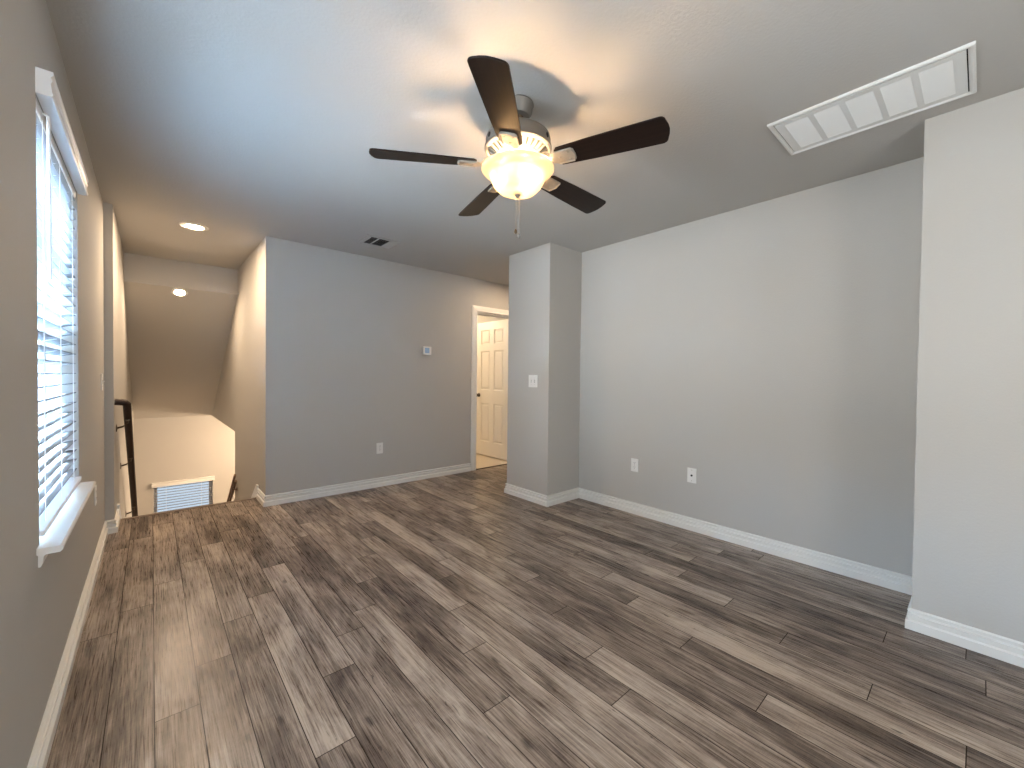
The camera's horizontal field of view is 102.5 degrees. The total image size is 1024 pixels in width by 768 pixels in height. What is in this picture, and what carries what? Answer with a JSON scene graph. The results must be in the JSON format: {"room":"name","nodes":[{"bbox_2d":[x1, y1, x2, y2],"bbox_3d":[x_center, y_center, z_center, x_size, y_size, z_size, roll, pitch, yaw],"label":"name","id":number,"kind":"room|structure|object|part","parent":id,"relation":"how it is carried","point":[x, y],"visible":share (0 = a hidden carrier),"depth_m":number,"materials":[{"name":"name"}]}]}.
{"room":"empty living room","nodes":[
{"label":"empty living room","id":0,"kind":"room"},
{"bbox_2d":[0,0,104,767],"bbox_3d":[-1.102,0.077,0.737,0.160,2.690,5.958,0,1,-41],"label":"wall","id":1,"kind":"structure","parent":0,"point":[38,606],"depth_m":1.20,"materials":[{"name":"grey paint"}]},
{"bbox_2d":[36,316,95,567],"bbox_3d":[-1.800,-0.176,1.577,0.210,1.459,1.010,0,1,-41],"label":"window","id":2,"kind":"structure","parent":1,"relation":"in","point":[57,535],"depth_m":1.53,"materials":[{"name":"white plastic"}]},
{"bbox_3d":[-1.859,-0.208,1.527,0.036,1.305,0.835,0,1,-41],"label":"sash","id":3,"kind":"part","parent":2,"relation":"part of","materials":[{"name":"white plastic"}]},
{"bbox_3d":[-1.859,-0.208,1.527,0.054,1.395,0.925,0,1,-41],"label":"frame","id":4,"kind":"part","parent":2,"relation":"part of","materials":[{"name":"white plastic"}]},
{"bbox_2d":[35,67,87,536],"bbox_3d":[-1.773,-0.252,1.606,0.095,1.440,0.943,0,1,-41],"label":"window blind","id":5,"kind":"object","parent":2,"relation":"attached to","point":[55,190],"visible":0.71,"depth_m":1.55,"materials":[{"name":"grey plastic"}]},
{"bbox_3d":[-1.566,-0.204,1.341,0.055,1.320,0.003,0,1,-41],"label":"ladder cord","id":6,"kind":"part","parent":5,"relation":"part of","materials":[{"name":"white fabric"}]},
{"bbox_3d":[-1.786,-0.210,1.591,0.055,1.320,0.003,0,1,-41],"label":"ladder cord","id":7,"kind":"part","parent":5,"relation":"part of","materials":[{"name":"white fabric"}]},
{"bbox_3d":[-1.788,0.459,1.606,0.067,0.018,0.903,0,1,-41],"label":"rail","id":8,"kind":"part","parent":5,"relation":"part of","materials":[{"name":"white plastic"}]},
{"bbox_3d":[-2.005,-0.217,1.842,0.055,1.320,0.003,0,1,-41],"label":"ladder cord","id":9,"kind":"part","parent":5,"relation":"part of","materials":[{"name":"white fabric"}]},
{"bbox_3d":[-1.788,0.500,1.605,0.160,0.020,1.010,0,1,-41],"label":"sill","id":10,"kind":"part","parent":2,"relation":"part of","materials":[{"name":"white paint"}]},
{"bbox_2d":[27,509,119,767],"bbox_3d":[-1.130,1.119,0.948,0.070,0.098,6.270,0,1,-41],"label":"baseboard","id":11,"kind":"structure","parent":1,"relation":"attached to","point":[41,750],"depth_m":1.59,"materials":[{"name":"white paint"}]},
{"bbox_2d":[94,485,96,505],"bbox_3d":[-2.550,0.681,2.518,0.008,0.116,0.072,0,1,-41],"label":"electrical outlet","id":12,"kind":"object","parent":1,"relation":"attached to","point":[95,487],"visible":0.99,"depth_m":2.49,"materials":[{"name":"white plastic"}]},
{"bbox_2d":[101,374,104,390],"bbox_3d":[-2.852,-0.013,2.867,0.018,0.118,0.072,0,1,-41],"label":"light switch","id":13,"kind":"object","parent":1,"relation":"attached to","point":[102,381],"visible":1,"depth_m":2.86,"materials":[{"name":"white plastic"}]},
{"bbox_2d":[103,203,133,520],"bbox_3d":[-4.570,1.217,4.705,0.250,5.180,4.534,0,1,-41],"label":"wall","id":14,"kind":"structure","parent":0,"point":[117,384],"depth_m":3.20,"materials":[{"name":"grey paint"}]},
{"bbox_2d":[117,504,121,518],"bbox_3d":[-4.325,2.302,4.629,0.014,2.711,3.430,0,1,-41],"label":"trim","id":15,"kind":"structure","parent":14,"relation":"attached to","point":[118,505],"depth_m":3.35,"materials":[{"name":"white paint"}]},
{"bbox_2d":[114,399,137,516],"bbox_3d":[-4.079,1.274,4.402,0.096,2.390,3.284,0,1,-41],"label":"handrail","id":16,"kind":"object","parent":14,"relation":"attached to","point":[127,412],"visible":0.75,"depth_m":3.64,"materials":[{"name":"brown wood"}]},
{"bbox_2d":[124,253,237,418],"bbox_3d":[-4.572,-0.411,5.639,0.988,1.955,2.782,0,1,-41],"label":"ceiling","id":17,"kind":"structure","parent":0,"point":[177,345],"depth_m":5.12,"materials":[{"name":"grey paint"}]},
{"bbox_2d":[171,288,187,296],"bbox_3d":[-3.722,-1.026,4.605,0.127,0.080,0.148,2,1,45],"label":"recessed light","id":18,"kind":"object","parent":17,"relation":"in","point":[180,292],"visible":1,"depth_m":4.60,"materials":[{"name":"white paint"}]},
{"bbox_2d":[133,415,234,515],"bbox_3d":[-4.867,1.169,7.366,2.813,5.180,0.140,0,1,-41],"label":"wall","id":19,"kind":"structure","parent":0,"point":[165,448],"depth_m":6.76,"materials":[{"name":"grey paint"}]},
{"bbox_2d":[154,482,211,512],"bbox_3d":[-5.501,2.295,6.893,0.765,1.350,0.050,0,1,-41],"label":"window","id":20,"kind":"structure","parent":19,"relation":"in","point":[210,483],"depth_m":6.64,"materials":[{"name":"white plastic"}]},
{"bbox_2d":[152,476,214,512],"bbox_3d":[-5.433,2.272,6.818,0.813,1.393,0.095,0,1,-41],"label":"window blind","id":21,"kind":"object","parent":20,"relation":"attached to","point":[201,480],"visible":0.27,"depth_m":6.78,"materials":[{"name":"grey"}]},
{"bbox_2d":[212,240,262,499],"bbox_3d":[-3.642,1.215,5.425,0.120,5.180,4.394,0,1,-41],"label":"wall","id":22,"kind":"structure","parent":0,"point":[238,405],"depth_m":4.46,"materials":[{"name":"grey paint"}]},
{"bbox_2d":[120,497,255,519],"bbox_3d":[-2.833,1.117,3.661,0.988,0.034,0.050,0,1,-41],"label":"trim","id":23,"kind":"structure","parent":22,"relation":"attached to","point":[254,497],"depth_m":3.61,"materials":[{"name":"brown"}]},
{"bbox_2d":[227,474,236,501],"bbox_3d":[-3.934,1.875,5.619,0.065,1.712,2.256,0,1,-41],"label":"handrail","id":24,"kind":"object","parent":22,"relation":"attached to","point":[234,482],"visible":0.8,"depth_m":4.96,"materials":[{"name":"brown wood"}]},
{"bbox_3d":[-3.980,1.919,5.687,0.026,1.591,2.096,0,1,-41],"label":"rail","id":25,"kind":"part","parent":24,"relation":"part of","materials":[{"name":"brown wood"}]},
{"bbox_2d":[251,484,258,497],"bbox_3d":[-2.951,1.646,4.537,0.014,1.366,1.506,0,1,-41],"label":"trim","id":26,"kind":"structure","parent":22,"relation":"attached to","point":[257,485],"depth_m":4.02,"materials":[{"name":"white paint"}]},
{"bbox_2d":[263,236,508,494],"bbox_3d":[-0.902,0.008,4.954,3.625,2.690,0.120,0,1,-41],"label":"wall","id":27,"kind":"structure","parent":0,"point":[346,372],"depth_m":4.27,"materials":[{"name":"grey paint"}]},
{"bbox_2d":[256,463,470,506],"bbox_3d":[-1.489,1.054,4.581,2.285,0.098,0.332,0,1,-41],"label":"baseboard","id":28,"kind":"structure","parent":27,"relation":"attached to","point":[299,495],"depth_m":4.24,"materials":[{"name":"white paint"}]},
{"bbox_2d":[376,443,382,453],"bbox_3d":[-1.425,0.692,4.428,0.072,0.116,0.008,0,1,-41],"label":"electrical outlet","id":29,"kind":"object","parent":27,"relation":"attached to","point":[379,446],"visible":1,"depth_m":4.42,"materials":[{"name":"white plastic"}]},
{"bbox_2d":[422,346,430,354],"bbox_3d":[-0.986,-0.387,4.768,0.104,0.094,0.032,0,1,-41],"label":"thermostat","id":30,"kind":"object","parent":27,"relation":"attached to","point":[425,350],"visible":1,"depth_m":4.75,"materials":[{"name":"white plastic"}]},
{"bbox_2d":[470,305,508,470],"bbox_3d":[-0.228,0.050,5.533,0.861,2.102,0.139,0,1,-41],"label":"door frame","id":31,"kind":"structure","parent":27,"relation":"attached to","point":[475,308],"depth_m":5.23,"materials":[{"name":"white paint"}]},
{"bbox_2d":[476,319,508,459],"bbox_3d":[-0.284,0.077,6.066,0.171,1.994,0.744,0,1,-41],"label":"door","id":32,"kind":"structure","parent":31,"relation":"in","point":[492,337],"depth_m":6.04,"materials":[{"name":"white paint"}]},
{"bbox_2d":[476,464,506,469],"bbox_3d":[-0.209,1.099,5.516,0.717,0.006,0.034,0,1,-41],"label":"trim","id":33,"kind":"structure","parent":27,"relation":"attached to","point":[501,464],"depth_m":5.46,"materials":[{"name":"brown"}]},
{"bbox_2d":[477,315,504,323],"bbox_3d":[-1.217,-0.140,6.165,1.900,2.440,2.122,0,1,-41],"label":"wall","id":34,"kind":"structure","parent":0,"point":[480,319],"depth_m":6.53,"materials":[{"name":"grey paint"}]},
{"bbox_2d":[46,453,1023,767],"bbox_3d":[-0.100,1.267,3.105,4.563,0.252,8.250,0,1,-41],"label":"floor","id":35,"kind":"structure","parent":0,"point":[458,620],"depth_m":1.79,"materials":[{"name":"grey wood"}]},
{"bbox_2d":[46,0,1023,285],"bbox_3d":[0.076,-1.352,2.924,4.823,0.120,7.990,0,1,-41],"label":"ceiling","id":36,"kind":"structure","parent":0,"point":[261,117],"depth_m":1.88,"materials":[{"name":"grey paint"}]},
{"bbox_2d":[179,222,208,230],"bbox_3d":[-2.683,-1.327,3.472,0.202,0.009,0.202,0,1,-41],"label":"recessed light","id":37,"kind":"object","parent":36,"relation":"in","point":[189,225],"visible":1,"depth_m":3.47,"materials":[{"name":"white paint"}]},
{"bbox_2d":[356,234,401,248],"bbox_3d":[-1.236,-1.316,3.824,0.340,0.012,0.260,0,1,-41],"label":"ceiling vent","id":38,"kind":"object","parent":36,"relation":"in","point":[367,239],"visible":1,"depth_m":3.81,"materials":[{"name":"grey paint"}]},
{"bbox_2d":[369,55,669,237],"bbox_3d":[0.051,-0.973,1.916,1.224,0.606,1.253,0,1,-41],"label":"ceiling fan","id":39,"kind":"object","parent":36,"relation":"hanging from","point":[518,164],"visible":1,"depth_m":1.76,"materials":[{"name":"dark brown wood"},{"name":"frosted glass"},{"name":"brushed nickel"}]},
{"bbox_3d":[-0.390,-0.999,1.817,0.464,0.006,0.136,0,14,-9],"label":"blade","id":40,"kind":"part","parent":39,"relation":"part of","materials":[{"name":"brown wood"}]},
{"bbox_3d":[-0.163,-1.004,2.258,0.136,0.006,0.464,-14,7,-26],"label":"blade","id":41,"kind":"part","parent":39,"relation":"part of","materials":[{"name":"brown wood"}]},
{"bbox_3d":[-0.041,-0.989,1.464,0.136,0.006,0.464,14,3,9],"label":"blade","id":42,"kind":"part","parent":39,"relation":"part of","materials":[{"name":"brown wood"}]},
{"bbox_3d":[0.026,-0.923,1.882,0.332,0.120,0.332,0,1,-41],"label":"lamp shade","id":43,"kind":"part","parent":39,"relation":"part of","materials":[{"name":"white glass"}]},
{"bbox_3d":[0.327,-0.997,2.178,0.464,0.006,0.136,0,-11,-45],"label":"blade","id":44,"kind":"part","parent":39,"relation":"part of","materials":[{"name":"brown wood"}]},
{"bbox_3d":[0.402,-0.988,1.688,0.464,0.006,0.136,1,-12,27],"label":"blade","id":45,"kind":"part","parent":39,"relation":"part of","materials":[{"name":"brown wood"}]},
{"bbox_2d":[767,40,976,154],"bbox_3d":[1.611,-1.252,1.877,0.388,0.012,0.676,0,1,-41],"label":"ceiling vent","id":46,"kind":"object","parent":36,"relation":"in","point":[949,76],"visible":1,"depth_m":1.82,"materials":[{"name":"white metal"}]},
{"bbox_2d":[507,242,581,495],"bbox_3d":[0.763,0.008,4.562,1.637,2.640,0.578,0,1,-41],"label":"wall pillar","id":47,"kind":"structure","parent":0,"point":[544,328],"depth_m":3.97,"materials":[{"name":"grey paint"}]},
{"bbox_2d":[529,375,536,386],"bbox_3d":[0.198,-0.028,3.952,0.018,0.118,0.118,0,1,-41],"label":"light switch","id":48,"kind":"object","parent":47,"relation":"attached to","point":[532,378],"visible":1,"depth_m":3.95,"materials":[{"name":"white plastic"}]},
{"bbox_2d":[579,157,923,576],"bbox_3d":[1.527,0.039,3.227,0.120,2.640,2.437,0,1,-41],"label":"wall","id":49,"kind":"structure","parent":0,"point":[768,350],"depth_m":2.83,"materials":[{"name":"grey paint"}]},
{"bbox_2d":[631,458,638,471],"bbox_3d":[1.085,0.718,3.637,0.008,0.116,0.072,0,1,-41],"label":"electrical outlet","id":50,"kind":"object","parent":49,"relation":"attached to","point":[634,462],"visible":1,"depth_m":3.63,"materials":[{"name":"white plastic"}]},
{"bbox_2d":[687,468,696,483],"bbox_3d":[1.419,0.724,3.249,0.018,0.116,0.072,0,1,-41],"label":"outlet","id":51,"kind":"object","parent":49,"relation":"attached to","point":[691,472],"visible":1,"depth_m":3.25,"materials":[{"name":"white plastic"}]},
{"bbox_2d":[504,483,1023,667],"bbox_3d":[2.129,1.122,2.918,1.557,0.098,4.935,0,1,-41],"label":"baseboard","id":52,"kind":"structure","parent":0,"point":[1008,650],"depth_m":2.58,"materials":[{"name":"white paint"}]},
{"bbox_2d":[911,88,1023,642],"bbox_3d":[2.788,0.083,1.449,0.569,2.640,1.900,0,1,-41],"label":"wall","id":53,"kind":"structure","parent":0,"point":[968,568],"depth_m":1.84,"materials":[{"name":"grey paint"}]}
]}

